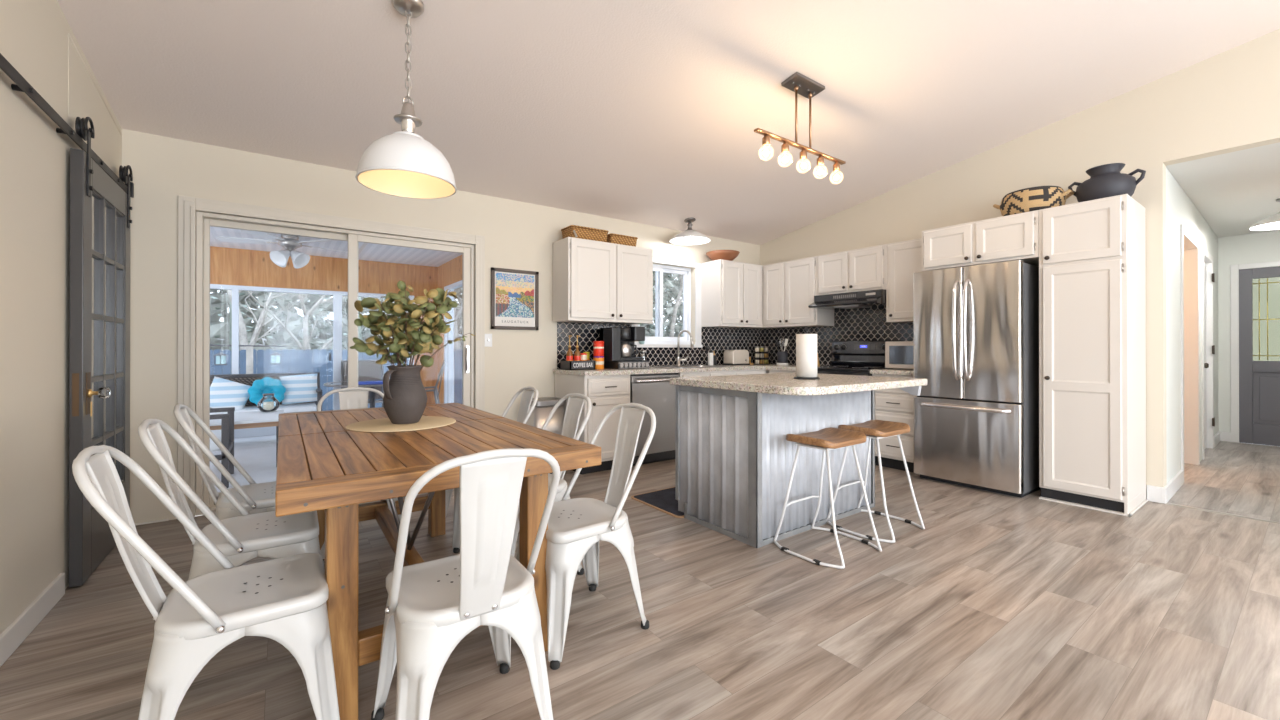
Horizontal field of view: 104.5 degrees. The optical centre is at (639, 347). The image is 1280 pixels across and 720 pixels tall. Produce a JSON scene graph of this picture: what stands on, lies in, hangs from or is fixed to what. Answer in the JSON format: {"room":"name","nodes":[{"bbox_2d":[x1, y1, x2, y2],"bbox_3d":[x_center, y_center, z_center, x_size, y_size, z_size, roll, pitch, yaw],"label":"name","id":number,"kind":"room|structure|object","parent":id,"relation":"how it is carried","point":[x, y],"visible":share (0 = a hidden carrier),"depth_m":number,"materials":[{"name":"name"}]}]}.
{"room":"kitchen","nodes":[
{"label":"kitchen","id":0,"kind":"room"},
{"bbox_2d":[0,0,121,633],"bbox_3d":[-0.644,-0.548,-0.591,0.120,3.321,9.000,0,0,-36],"label":"wall","id":1,"kind":"structure","parent":0,"point":[34,158],"depth_m":2.02,"materials":[{"name":"beige paint"}]},
{"bbox_2d":[0,573,64,666],"bbox_3d":[-0.282,1.062,-0.979,0.016,0.100,7.955,0,0,-36],"label":"baseboard","id":2,"kind":"structure","parent":1,"relation":"attached to","point":[25,623],"depth_m":1.94,"materials":[{"name":"white"}]},
{"bbox_2d":[0,53,133,197],"bbox_3d":[-2.339,-0.976,1.911,0.065,0.090,2.840,0,0,-36],"label":"barn door track","id":3,"kind":"object","parent":1,"relation":"attached to","point":[21,85],"visible":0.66,"depth_m":2.04,"materials":[{"name":"black metal"}]},
{"bbox_2d":[69,117,132,587],"bbox_3d":[-2.843,0.006,2.679,0.120,2.205,0.893,0,0,-36],"label":"barn door","id":4,"kind":"structure","parent":3,"relation":"hanging from","point":[100,209],"depth_m":2.50,"materials":[{"name":"grey paint"}]},
{"bbox_2d":[195,435,276,515],"bbox_3d":[-4.140,1.161,4.818,5.160,0.050,3.570,0,0,-36],"label":"floor","id":5,"kind":"structure","parent":0,"point":[256,455],"depth_m":5.02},
{"bbox_2d":[210,407,234,487],"bbox_3d":[-3.779,0.754,4.021,0.730,0.760,0.595,0,0,-36],"label":"armchair","id":6,"kind":"object","parent":5,"relation":"on","point":[225,435],"visible":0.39,"depth_m":3.99,"materials":[{"name":"grey"}]},
{"bbox_2d":[210,410,283,466],"bbox_3d":[-3.958,0.906,4.814,0.810,0.460,0.850,0,0,-36],"label":"coffee table","id":7,"kind":"object","parent":5,"relation":"on","point":[252,419],"visible":0.23,"depth_m":4.66,"materials":[{"name":"white"}]},
{"bbox_2d":[257,393,279,411],"bbox_3d":[-3.897,0.582,5.199,0.192,0.190,0.192,0,0,-36],"label":"candle lantern","id":8,"kind":"object","parent":7,"relation":"on","point":[267,406],"visible":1,"depth_m":5.16,"materials":[{"name":"silver glass"}]},
{"bbox_2d":[210,372,321,413],"bbox_3d":[-4.841,0.733,5.821,1.840,0.810,0.524,0,0,-36],"label":"bench","id":9,"kind":"object","parent":5,"relation":"on","point":[247,379],"visible":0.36,"depth_m":6.11,"materials":[{"name":"grey"}]},
{"bbox_2d":[210,376,250,408],"bbox_3d":[-4.836,0.568,5.815,0.510,0.455,0.213,0,0,-28],"label":"throw pillow","id":10,"kind":"object","parent":9,"relation":"on","point":[224,393],"visible":0.8,"depth_m":5.77,"materials":[{"name":"fabric"}]},
{"bbox_2d":[210,403,316,413],"bbox_3d":[-4.827,0.758,5.803,1.740,0.070,0.470,0,0,-36],"label":"cushion","id":11,"kind":"object","parent":9,"relation":"on","point":[296,407],"depth_m":6.04,"materials":[{"name":"white fabric"}]},
{"bbox_2d":[248,377,285,407],"bbox_3d":[-4.495,0.539,5.975,0.373,0.368,0.192,0,0,-36],"label":"pillow","id":12,"kind":"object","parent":9,"relation":"on","point":[266,385],"visible":0.92,"depth_m":5.96,"materials":[{"name":"teal fabric"}]},
{"bbox_2d":[280,374,316,404],"bbox_3d":[-4.298,0.524,6.266,0.424,0.372,0.188,0,0,-36],"label":"throw pillow","id":13,"kind":"object","parent":9,"relation":"on","point":[299,388],"visible":0.88,"depth_m":6.21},
{"bbox_2d":[323,380,382,407],"bbox_3d":[-3.305,0.785,6.120,1.028,0.708,1.028,0,0,-36],"label":"patio table","id":14,"kind":"object","parent":5,"relation":"on","point":[340,383],"visible":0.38,"depth_m":5.98,"materials":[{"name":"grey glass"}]},
{"bbox_2d":[341,360,383,406],"bbox_3d":[-3.697,0.660,6.663,0.528,0.964,0.588,0,0,-36],"label":"patio chair","id":15,"kind":"object","parent":5,"relation":"on","point":[367,369],"visible":0.23,"depth_m":6.90,"materials":[{"name":"grey"}]},
{"bbox_2d":[210,246,437,403],"bbox_3d":[-5.111,-0.056,6.247,5.060,2.370,0.080,0,0,-36],"label":"wall","id":16,"kind":"structure","parent":0,"point":[228,266],"depth_m":6.78,"materials":[{"name":"brown wood"}]},
{"bbox_2d":[210,284,413,437],"bbox_3d":[-5.278,0.182,6.103,4.622,1.918,0.103,0,0,-36],"label":"window","id":17,"kind":"structure","parent":16,"relation":"in","point":[337,295],"depth_m":6.52,"materials":[{"name":"white plastic"}]},
{"bbox_2d":[210,226,461,266],"bbox_3d":[-4.140,-1.274,4.824,5.160,0.060,3.570,0,0,-36],"label":"ceiling","id":18,"kind":"structure","parent":0,"point":[371,252],"depth_m":6.35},
{"bbox_2d":[215,230,347,268],"bbox_3d":[-3.925,-1.066,5.548,1.279,0.351,1.230,0,0,-36],"label":"ceiling fan","id":19,"kind":"object","parent":18,"relation":"hanging from","point":[289,243],"visible":0.98,"depth_m":5.42,"materials":[{"name":"silver metal"}]},
{"bbox_2d":[122,129,759,523],"bbox_3d":[-0.865,-0.174,4.895,6.254,2.600,0.150,0,0,-36],"label":"wall","id":20,"kind":"structure","parent":0,"point":[518,235],"depth_m":3.62,"materials":[{"name":"beige paint"}]},
{"bbox_2d":[177,195,484,516],"bbox_3d":[-2.196,0.066,3.818,2.015,2.115,0.035,0,0,-36],"label":"trim","id":21,"kind":"structure","parent":20,"relation":"attached to","point":[187,206],"depth_m":3.33,"materials":[{"name":"beige"}]},
{"bbox_2d":[196,212,473,515],"bbox_3d":[-2.235,0.110,3.872,1.839,2.026,0.181,0,0,-36],"label":"door","id":22,"kind":"structure","parent":20,"relation":"in","point":[204,220],"depth_m":3.71,"materials":[{"name":"beige"}]},
{"bbox_2d":[491,267,538,329],"bbox_3d":[-1.152,-0.440,4.579,0.454,0.554,0.025,0,0,-36],"label":"framed poster","id":23,"kind":"object","parent":20,"relation":"attached to","point":[514,293],"visible":1,"depth_m":4.57,"materials":[{"name":"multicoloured paper"}]},
{"bbox_2d":[496,273,533,317],"bbox_3d":[-1.152,-0.476,4.579,0.370,0.397,0.001,0,0,-36],"label":"painting","id":24,"kind":"object","parent":23,"relation":"attached to","point":[514,292],"depth_m":4.57},
{"bbox_2d":[553,237,652,324],"bbox_3d":[-0.344,-0.629,4.939,0.975,0.767,0.373,0,0,-36],"label":"upper cabinet","id":25,"kind":"object","parent":20,"relation":"attached to","point":[600,282],"visible":1,"depth_m":4.75,"materials":[{"name":"white"}]},
{"bbox_2d":[561,225,608,241],"bbox_3d":[-0.526,-1.074,4.792,0.416,0.121,0.272,0,0,-36],"label":"basket","id":26,"kind":"object","parent":25,"relation":"on","point":[575,231],"visible":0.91,"depth_m":4.70,"materials":[{"name":"brown wicker"}]},
{"bbox_2d":[607,233,637,246],"bbox_3d":[-0.218,-1.064,5.032,0.336,0.101,0.246,0,0,-36],"label":"basket","id":27,"kind":"object","parent":25,"relation":"on","point":[611,238],"visible":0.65,"depth_m":4.92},
{"bbox_2d":[557,322,759,368],"bbox_3d":[0.393,-0.017,5.707,2.964,0.461,0.008,0,0,-36],"label":"backsplash","id":28,"kind":"structure","parent":20,"relation":"attached to","point":[719,340],"depth_m":5.70,"materials":[{"name":"tile"}]},
{"bbox_2d":[639,264,690,344],"bbox_3d":[0.259,-0.489,5.736,0.838,0.913,0.085,0,0,-36],"label":"window","id":29,"kind":"structure","parent":20,"relation":"in","point":[659,270],"depth_m":5.77,"materials":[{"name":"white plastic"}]},
{"bbox_2d":[631,257,702,347],"bbox_3d":[0.326,-0.502,5.643,1.020,1.010,0.035,0,0,-36],"label":"trim","id":30,"kind":"structure","parent":20,"relation":"attached to","point":[697,266],"depth_m":5.89,"materials":[{"name":"white"}]},
{"bbox_2d":[701,259,762,327],"bbox_3d":[1.137,-0.627,6.010,0.727,0.767,0.373,0,0,-36],"label":"upper cabinet","id":31,"kind":"object","parent":20,"relation":"attached to","point":[731,291],"visible":1,"depth_m":5.84,"materials":[{"name":"white"}]},
{"bbox_2d":[706,250,739,260],"bbox_3d":[0.984,-1.067,5.895,0.400,0.112,0.400,0,0,-36],"label":"wooden bowl","id":32,"kind":"object","parent":31,"relation":"on","point":[730,255],"visible":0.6,"depth_m":5.77,"materials":[{"name":"brown wood"}]},
{"bbox_2d":[438,255,461,403],"bbox_3d":[-2.092,-0.051,6.290,0.080,2.380,3.550,0,0,-36],"label":"wall","id":33,"kind":"structure","parent":0,"point":[450,272],"depth_m":7.33,"materials":[{"name":"brown wood"}]},
{"bbox_2d":[444,280,461,402],"bbox_3d":[-1.959,0.124,6.088,0.086,2.033,3.072,0,0,-36],"label":"window","id":34,"kind":"structure","parent":33,"relation":"in","point":[449,351],"depth_m":7.15,"materials":[{"name":"white plastic"}]},
{"bbox_2d":[0,441,1279,719],"bbox_3d":[3.456,1.145,2.371,10.000,0.050,9.000,0,0,-36],"label":"floor","id":35,"kind":"structure","parent":0,"point":[1003,607],"depth_m":1.99,"materials":[{"name":"wood"}]},
{"bbox_2d":[72,445,339,719],"bbox_3d":[-1.141,0.681,1.360,0.531,0.872,0.426,0,0,-36],"label":"dining chair","id":36,"kind":"object","parent":35,"relation":"on","point":[283,600],"visible":1,"depth_m":1.28,"materials":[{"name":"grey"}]},
{"bbox_2d":[138,419,318,579],"bbox_3d":[-1.474,0.682,1.837,0.531,0.872,0.426,0,0,-35],"label":"dining chair","id":37,"kind":"object","parent":35,"relation":"on","point":[241,539],"visible":0.65,"depth_m":1.76,"materials":[{"name":"grey"}]},
{"bbox_2d":[173,404,320,554],"bbox_3d":[-1.793,0.684,2.295,0.531,0.872,0.426,0,0,-37],"label":"dining chair","id":38,"kind":"object","parent":35,"relation":"on","point":[255,497],"visible":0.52,"depth_m":2.18,"materials":[{"name":"grey"}]},
{"bbox_2d":[317,387,400,560],"bbox_3d":[-1.653,0.685,2.900,0.426,0.872,0.531,0,0,-35],"label":"dining chair","id":39,"kind":"object","parent":35,"relation":"on","point":[348,399],"visible":0.18,"depth_m":3.08,"materials":[{"name":"grey"}]},
{"bbox_2d":[275,403,600,719],"bbox_3d":[-1.060,0.741,2.258,0.955,0.757,1.824,0,0,-36],"label":"dining table","id":40,"kind":"object","parent":35,"relation":"on","point":[327,468],"visible":0.73,"depth_m":1.72,"materials":[{"name":"brown wood"}]},
{"bbox_2d":[345,416,455,431],"bbox_3d":[-1.118,0.359,2.340,0.470,0.006,0.470,0,0,-36],"label":"placemat","id":41,"kind":"object","parent":40,"relation":"on","point":[426,422],"visible":0.8,"depth_m":2.26,"materials":[{"name":"wicker"}]},
{"bbox_2d":[383,365,426,423],"bbox_3d":[-1.110,0.222,2.345,0.189,0.269,0.192,0,0,-22],"label":"pitcher vase","id":42,"kind":"object","parent":41,"relation":"on","point":[405,396],"visible":1,"depth_m":2.28,"materials":[{"name":"ceramic"}]},
{"bbox_2d":[350,281,474,371],"bbox_3d":[-1.066,-0.079,2.327,0.578,0.472,0.225,0,0,7],"label":"eucalyptus branches","id":43,"kind":"object","parent":42,"relation":"in","point":[406,336],"visible":0.98,"depth_m":2.33,"materials":[{"name":"green"}]},
{"bbox_2d":[371,448,559,719],"bbox_3d":[-0.488,0.681,1.398,0.426,0.872,0.531,0,0,-34],"label":"dining chair","id":44,"kind":"object","parent":35,"relation":"on","point":[431,606],"visible":1,"depth_m":1.26,"materials":[{"name":"grey"}]},
{"bbox_2d":[446,386,537,552],"bbox_3d":[-0.907,0.685,3.015,0.531,0.872,0.426,0,0,-34],"label":"dining chair","id":45,"kind":"object","parent":35,"relation":"on","point":[524,413],"visible":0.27,"depth_m":3.04,"materials":[{"name":"grey"}]},
{"bbox_2d":[526,397,565,473],"bbox_3d":[-0.860,0.798,4.507,0.320,0.655,0.290,0,0,-36],"label":"trash can","id":46,"kind":"object","parent":35,"relation":"on","point":[544,405],"visible":0.32,"depth_m":4.41,"materials":[{"name":"silver metal"}]},
{"bbox_2d":[511,393,591,574],"bbox_3d":[-0.534,0.684,2.517,0.531,0.872,0.426,0,0,-37],"label":"dining chair","id":47,"kind":"object","parent":35,"relation":"on","point":[574,406],"visible":0.28,"depth_m":2.60,"materials":[{"name":"grey"}]},
{"bbox_2d":[516,403,655,669],"bbox_3d":[-0.220,0.683,2.041,0.531,0.872,0.426,0,0,-38],"label":"dining chair","id":48,"kind":"object","parent":35,"relation":"on","point":[576,526],"visible":0.84,"depth_m":1.94,"materials":[{"name":"grey"}]},
{"bbox_2d":[555,373,629,473],"bbox_3d":[-0.443,0.689,4.692,0.488,0.874,0.630,0,0,-36],"label":"base cabinet","id":49,"kind":"object","parent":35,"relation":"on","point":[605,392],"visible":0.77,"depth_m":4.45,"materials":[{"name":"white"}]},
{"bbox_2d":[630,373,678,465],"bbox_3d":[0.006,0.692,5.009,0.592,0.868,0.622,0,0,-36],"label":"dishwasher","id":50,"kind":"object","parent":35,"relation":"on","point":[655,391],"visible":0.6,"depth_m":4.79,"materials":[{"name":"silver metal"}]},
{"bbox_2d":[631,487,683,517],"bbox_3d":[0.768,1.118,3.966,1.685,0.010,0.575,0,0,-36],"label":"kitchen rug","id":51,"kind":"object","parent":35,"relation":"on","point":[663,500],"visible":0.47,"depth_m":3.60,"materials":[{"name":"fabric"}]},
{"bbox_2d":[679,369,768,376],"bbox_3d":[1.016,0.691,5.749,1.895,0.874,0.627,0,0,-36],"label":"base cabinet","id":52,"kind":"object","parent":35,"relation":"on","point":[763,371],"visible":0.03,"depth_m":5.31,"materials":[{"name":"white"}]},
{"bbox_2d":[553,364,795,375],"bbox_3d":[0.690,0.232,5.245,3.005,0.039,1.086,0,0,-36],"label":"countertop","id":53,"kind":"structure","parent":52,"relation":"on","point":[652,370],"depth_m":4.90,"materials":[{"name":"stone"}]},
{"bbox_2d":[560,360,595,369],"bbox_3d":[-0.592,0.169,4.726,0.270,0.085,0.202,0,0,-36],"label":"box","id":54,"kind":"object","parent":53,"relation":"on","point":[589,364],"visible":1,"depth_m":4.65,"materials":[{"name":"black"}]},
{"bbox_2d":[600,326,644,360],"bbox_3d":[-0.176,-0.036,4.997,0.390,0.345,0.250,0,0,-36],"label":"coffee maker","id":55,"kind":"object","parent":53,"relation":"on","point":[619,343],"visible":0.99,"depth_m":4.89,"materials":[{"name":"black plastic"}]},
{"bbox_2d":[604,361,649,368],"bbox_3d":[-0.148,0.174,4.991,0.370,0.074,0.333,0,0,-36],"label":"pod drawer","id":56,"kind":"object","parent":53,"relation":"on","point":[607,364],"visible":0.95,"depth_m":4.86,"materials":[{"name":"black plastic"}]},
{"bbox_2d":[722,350,749,364],"bbox_3d":[1.171,0.121,6.014,0.305,0.186,0.182,0,0,-36],"label":"toaster","id":57,"kind":"object","parent":53,"relation":"on","point":[731,357],"visible":1,"depth_m":5.94,"materials":[{"name":"beige"}]},
{"bbox_2d":[670,372,926,547],"bbox_3d":[1.047,0.664,3.302,1.337,0.916,1.068,0,0,-36],"label":"kitchen island","id":58,"kind":"object","parent":35,"relation":"on","point":[734,458],"visible":0.93,"depth_m":3.02,"materials":[{"name":"silver metal"}]},
{"bbox_2d":[670,372,926,395],"bbox_3d":[1.047,0.228,3.303,1.337,0.044,1.068,0,0,-36],"label":"island countertop","id":59,"kind":"structure","parent":58,"relation":"on","point":[770,383],"depth_m":2.98,"materials":[{"name":"stone"}]},
{"bbox_2d":[794,327,819,379],"bbox_3d":[1.087,0.037,3.233,0.164,0.339,0.164,0,0,-36],"label":"paper towel holder","id":60,"kind":"object","parent":59,"relation":"on","point":[806,344],"visible":1,"depth_m":3.18,"materials":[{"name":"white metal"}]},
{"bbox_2d":[773,427,881,568],"bbox_3d":[1.044,0.800,2.779,0.492,0.641,0.445,0,0,-36],"label":"bar stool","id":61,"kind":"object","parent":35,"relation":"on","point":[827,439],"visible":1,"depth_m":2.75,"materials":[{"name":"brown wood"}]},
{"bbox_2d":[817,340,901,462],"bbox_3d":[2.171,0.517,5.164,0.677,1.180,0.770,0,0,-36],"label":"range","id":62,"kind":"object","parent":35,"relation":"on","point":[848,357],"visible":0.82,"depth_m":5.29,"materials":[{"name":"black metal"}]},
{"bbox_2d":[817,371,868,375],"bbox_3d":[1.928,0.561,4.988,0.077,0.630,0.746,0,0,-36],"label":"oven","id":63,"kind":"object","parent":62,"relation":"in","point":[863,373],"depth_m":4.87,"materials":[{"name":"black metal"}]},
{"bbox_2d":[817,365,894,370],"bbox_3d":[2.184,0.216,5.174,0.645,0.022,0.770,0,0,-36],"label":"cooktop","id":64,"kind":"object","parent":62,"relation":"in","point":[830,367],"depth_m":5.01,"materials":[{"name":"black"}]},
{"bbox_2d":[826,420,924,542],"bbox_3d":[1.470,0.801,3.112,0.492,0.641,0.445,0,0,-36],"label":"bar stool","id":65,"kind":"object","parent":35,"relation":"on","point":[875,429],"visible":0.94,"depth_m":3.08,"materials":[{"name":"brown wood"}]},
{"bbox_2d":[872,374,914,472],"bbox_3d":[2.547,0.689,4.685,0.630,0.874,0.437,0,0,-36],"label":"base cabinet","id":66,"kind":"object","parent":35,"relation":"on","point":[895,404],"visible":0.36,"depth_m":4.52,"materials":[{"name":"white"}]},
{"bbox_2d":[870,369,912,375],"bbox_3d":[2.555,0.231,4.692,0.631,0.039,0.443,0,0,-36],"label":"countertop","id":67,"kind":"structure","parent":66,"relation":"on","point":[875,371],"depth_m":4.53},
{"bbox_2d":[885,341,912,368],"bbox_3d":[2.648,0.078,4.751,0.369,0.268,0.420,0,0,-36],"label":"microwave","id":68,"kind":"object","parent":67,"relation":"on","point":[898,354],"visible":0.34,"depth_m":4.71,"materials":[{"name":"beige"}]},
{"bbox_2d":[913,260,1040,497],"bbox_3d":[2.825,0.242,4.132,0.789,1.765,0.766,0,0,-36],"label":"refrigerator","id":69,"kind":"object","parent":35,"relation":"on","point":[976,327],"visible":0.95,"depth_m":3.85,"materials":[{"name":"grey"}]},
{"bbox_2d":[1039,194,1147,516],"bbox_3d":[3.321,0.051,3.639,0.625,2.145,0.488,0,0,-36],"label":"pantry cabinet","id":70,"kind":"object","parent":35,"relation":"on","point":[1092,253],"visible":1,"depth_m":3.46,"materials":[{"name":"white"}]},
{"bbox_2d":[1068,163,1145,201],"bbox_3d":[3.354,-1.158,3.574,0.324,0.270,0.324,0,0,12],"label":"jar","id":71,"kind":"object","parent":70,"relation":"on","point":[1106,180],"visible":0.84,"depth_m":3.48,"materials":[{"name":"grey"}]},
{"bbox_2d":[1163,503,1279,523],"bbox_3d":[4.147,1.118,3.047,0.045,0.007,1.286,0,0,-36],"label":"trim","id":72,"kind":"structure","parent":35,"relation":"on","point":[1178,505],"depth_m":3.33,"materials":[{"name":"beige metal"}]},
{"bbox_2d":[57,0,1279,244],"bbox_3d":[3.450,-1.810,2.386,10.200,0.942,9.220,0,0,-36],"label":"ceiling","id":73,"kind":"structure","parent":0,"point":[648,112],"depth_m":3.15,"materials":[{"name":"white paint"}]},
{"bbox_2d":[355,0,456,198],"bbox_3d":[-1.113,-1.225,2.379,0.439,0.897,0.439,0,0,-17],"label":"pendant lamp","id":74,"kind":"object","parent":73,"relation":"hanging from","point":[402,163],"visible":1,"depth_m":2.35,"materials":[{"name":"white"}]},
{"bbox_2d":[670,218,709,244],"bbox_3d":[0.548,-1.296,5.457,0.447,0.253,0.447,0,0,-36],"label":"flush ceiling light","id":75,"kind":"object","parent":73,"relation":"attached to","point":[689,236],"visible":1,"depth_m":5.45,"materials":[{"name":"grey"}]},
{"bbox_2d":[754,72,845,183],"bbox_3d":[1.080,-1.449,3.273,0.930,0.594,0.125,0,0,-36],"label":"linear chandelier","id":76,"kind":"object","parent":73,"relation":"hanging from","point":[798,83],"visible":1,"depth_m":3.25,"materials":[{"name":"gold metal"}]},
{"bbox_2d":[759,134,773,160],"bbox_3d":[0.778,-1.231,3.055,0.092,0.158,0.092,0,0,-36],"label":"bulb","id":77,"kind":"object","parent":76,"relation":"attached to","point":[766,139],"depth_m":3.06,"materials":[{"name":"beige"}]},
{"bbox_2d":[778,141,792,166],"bbox_3d":[0.927,-1.231,3.163,0.092,0.158,0.092,0,0,-36],"label":"bulb","id":78,"kind":"object","parent":76,"relation":"attached to","point":[785,147],"depth_m":3.16,"materials":[{"name":"beige"}]},
{"bbox_2d":[796,148,810,172],"bbox_3d":[1.079,-1.231,3.273,0.092,0.158,0.092,0,0,-36],"label":"bulb","id":79,"kind":"object","parent":76,"relation":"attached to","point":[803,154],"depth_m":3.27,"materials":[{"name":"beige"}]},
{"bbox_2d":[813,155,826,178],"bbox_3d":[1.231,-1.231,3.384,0.092,0.158,0.092,0,0,-36],"label":"bulb","id":80,"kind":"object","parent":76,"relation":"attached to","point":[820,160],"depth_m":3.39,"materials":[{"name":"beige"}]},
{"bbox_2d":[829,161,842,183],"bbox_3d":[1.385,-1.230,3.495,0.092,0.158,0.092,0,0,-36],"label":"bulb","id":81,"kind":"object","parent":76,"relation":"attached to","point":[836,167],"depth_m":3.50,"materials":[{"name":"beige"}]},
{"bbox_2d":[1249,198,1279,229],"bbox_3d":[5.792,-1.218,4.436,0.427,0.243,0.427,0,0,-36],"label":"flush ceiling light","id":82,"kind":"object","parent":73,"relation":"attached to","point":[1272,222],"visible":1,"depth_m":4.50,"materials":[{"name":"grey"}]},
{"bbox_2d":[760,29,1279,498],"bbox_3d":[4.277,-0.539,2.969,0.120,3.321,9.000,0,0,-36],"label":"wall","id":83,"kind":"structure","parent":0,"point":[1228,101],"depth_m":3.68,"materials":[{"name":"beige paint"}]},
{"bbox_2d":[744,256,833,328],"bbox_3d":[1.755,-0.627,6.021,0.373,0.767,1.098,0,0,-36],"label":"upper cabinet","id":84,"kind":"object","parent":83,"relation":"attached to","point":[789,287],"visible":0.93,"depth_m":5.76,"materials":[{"name":"white"}]},
{"bbox_2d":[760,306,912,365],"bbox_3d":[2.273,-0.189,5.630,0.008,0.806,2.322,0,0,-36],"label":"backsplash","id":85,"kind":"structure","parent":83,"relation":"attached to","point":[858,324],"depth_m":5.60,"materials":[{"name":"tile"}]},
{"bbox_2d":[808,289,885,309],"bbox_3d":[2.253,-0.493,5.225,0.495,0.149,0.765,0,0,-36],"label":"range hood","id":86,"kind":"object","parent":83,"relation":"attached to","point":[870,298],"visible":0.91,"depth_m":5.08,"materials":[{"name":"black"}]},
{"bbox_2d":[817,244,885,294],"bbox_3d":[2.304,-0.790,5.262,0.373,0.444,0.771,0,0,-36],"label":"upper cabinet","id":87,"kind":"object","parent":83,"relation":"attached to","point":[863,269],"visible":0.88,"depth_m":5.13,"materials":[{"name":"white"}]},
{"bbox_2d":[886,238,922,322],"bbox_3d":[2.661,-0.630,4.768,0.373,0.767,0.445,0,0,-36],"label":"upper cabinet","id":88,"kind":"object","parent":83,"relation":"attached to","point":[904,258],"visible":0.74,"depth_m":4.74,"materials":[{"name":"white"}]},
{"bbox_2d":[922,210,1038,270],"bbox_3d":[2.934,-0.846,4.176,0.625,0.350,0.830,0,0,-36],"label":"upper cabinet","id":89,"kind":"object","parent":83,"relation":"attached to","point":[1013,237],"visible":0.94,"depth_m":3.96,"materials":[{"name":"white"}]},
{"bbox_2d":[993,186,1073,215],"bbox_3d":[3.058,-1.111,3.865,0.406,0.185,0.420,0,0,8],"label":"basket","id":90,"kind":"object","parent":89,"relation":"on","point":[1039,197],"visible":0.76,"depth_m":3.71,"materials":[{"name":"wicker"}]},
{"bbox_2d":[1166,168,1218,482],"bbox_3d":[5.397,-0.102,4.870,3.931,2.457,0.120,0,0,-37],"label":"wall","id":91,"kind":"structure","parent":0,"point":[1180,209],"depth_m":3.97,"materials":[{"name":"white"}]},
{"bbox_2d":[1147,470,1183,503],"bbox_3d":[4.093,1.066,3.844,0.882,0.115,0.100,0,0,-36],"label":"baseboard","id":92,"kind":"structure","parent":91,"relation":"attached to","point":[1157,494],"depth_m":3.61,"materials":[{"name":"white"}]},
{"bbox_2d":[1180,224,1199,469],"bbox_3d":[4.890,0.055,4.485,1.143,2.140,0.140,0,0,-37],"label":"doorway","id":93,"kind":"object","parent":91,"relation":"attached to","point":[1189,245],"depth_m":4.75,"materials":[{"name":"white"}]},
{"bbox_2d":[1201,246,1213,459],"bbox_3d":[5.994,0.057,5.314,0.982,2.140,0.140,0,0,-37],"label":"trim","id":94,"kind":"structure","parent":91,"relation":"attached to","point":[1206,257],"depth_m":5.52,"materials":[{"name":"white"}]},
{"bbox_2d":[1204,263,1214,448],"bbox_3d":[6.026,0.091,5.288,0.841,2.048,0.105,0,0,-37],"label":"door","id":95,"kind":"structure","parent":91,"relation":"in","point":[1206,365],"depth_m":5.48,"materials":[{"name":"white"}]},
{"bbox_2d":[1218,230,1279,431],"bbox_3d":[7.438,-0.101,5.502,0.120,2.457,1.600,0,0,-36],"label":"wall","id":96,"kind":"structure","parent":0,"point":[1264,246],"depth_m":5.94,"materials":[{"name":"white"}]},
{"bbox_2d":[1230,261,1279,442],"bbox_3d":[7.405,0.072,5.517,0.115,2.110,1.065,0,0,-36],"label":"trim","id":97,"kind":"structure","parent":96,"relation":"attached to","point":[1234,269],"depth_m":5.88,"materials":[{"name":"white"}]},
{"bbox_2d":[1239,266,1279,445],"bbox_3d":[7.385,0.100,5.512,0.045,2.055,0.930,0,0,-36],"label":"door","id":98,"kind":"structure","parent":96,"relation":"in","point":[1259,288],"depth_m":5.76,"materials":[{"name":"grey"}]},
{"label":"outside","id":99,"kind":"structure","parent":0,"visible":0},
{"bbox_2d":[210,324,667,357],"bbox_3d":[-9.477,-0.290,28.781,80.000,3.941,48.550,0,0,-36],"label":"ground","id":100,"kind":"structure","parent":99,"point":[263,339],"depth_m":31.24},
{"bbox_2d":[210,345,286,373],"bbox_3d":[-6.442,0.785,8.171,1.000,1.657,0.080,0,0,-36],"label":"post","id":101,"kind":"object","parent":100,"relation":"on","point":[249,348],"visible":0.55,"depth_m":8.15,"materials":[{"name":"white wood"}]},
{"bbox_2d":[210,291,312,355],"bbox_3d":[-13.637,-3.665,16.576,4.652,9.212,5.167,0,0,-36],"label":"evergreen tree","id":102,"kind":"object","parent":100,"relation":"on","point":[230,334],"visible":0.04,"depth_m":16.48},
{"bbox_2d":[227,290,305,350],"bbox_3d":[-9.726,-0.878,12.887,3.497,5.229,2.276,0,0,7],"label":"bare tree","id":103,"kind":"object","parent":100,"relation":"on","point":[243,339],"visible":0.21,"depth_m":12.12,"materials":[{"name":"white plant"}]},
{"bbox_2d":[248,291,347,368],"bbox_3d":[-7.649,-0.847,12.005,2.128,5.077,3.588,0,0,11],"label":"bare tree","id":104,"kind":"object","parent":100,"relation":"on","point":[306,338],"visible":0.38,"depth_m":12.26,"materials":[{"name":"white plant"}]},
{"bbox_2d":[210,349,461,410],"bbox_3d":[-4.906,0.830,13.077,23.000,1.572,0.150,0,0,-36],"label":"wooden fence","id":105,"kind":"object","parent":100,"relation":"on","point":[293,361],"visible":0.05,"depth_m":11.12,"materials":[{"name":"wood"}]},
{"bbox_2d":[294,294,388,358],"bbox_3d":[-9.899,-2.599,17.450,4.448,7.711,4.534,0,0,-36],"label":"evergreen tree","id":106,"kind":"object","parent":100,"relation":"on","point":[359,298],"visible":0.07,"depth_m":17.00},
{"bbox_2d":[210,271,682,362],"bbox_3d":[-6.429,-5.167,28.003,61.026,12.608,10.111,0,0,-36],"label":"trees","id":107,"kind":"object","parent":100,"relation":"on","point":[220,328],"visible":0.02,"depth_m":19.69,"materials":[{"name":"plant"}]},
{"bbox_2d":[669,274,682,336],"bbox_3d":[2.271,-3.112,24.430,3.462,8.878,2.620,0,0,39],"label":"bare tree","id":108,"kind":"object","parent":100,"relation":"on","point":[678,301],"visible":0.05,"depth_m":24.42,"materials":[{"name":"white plant"}]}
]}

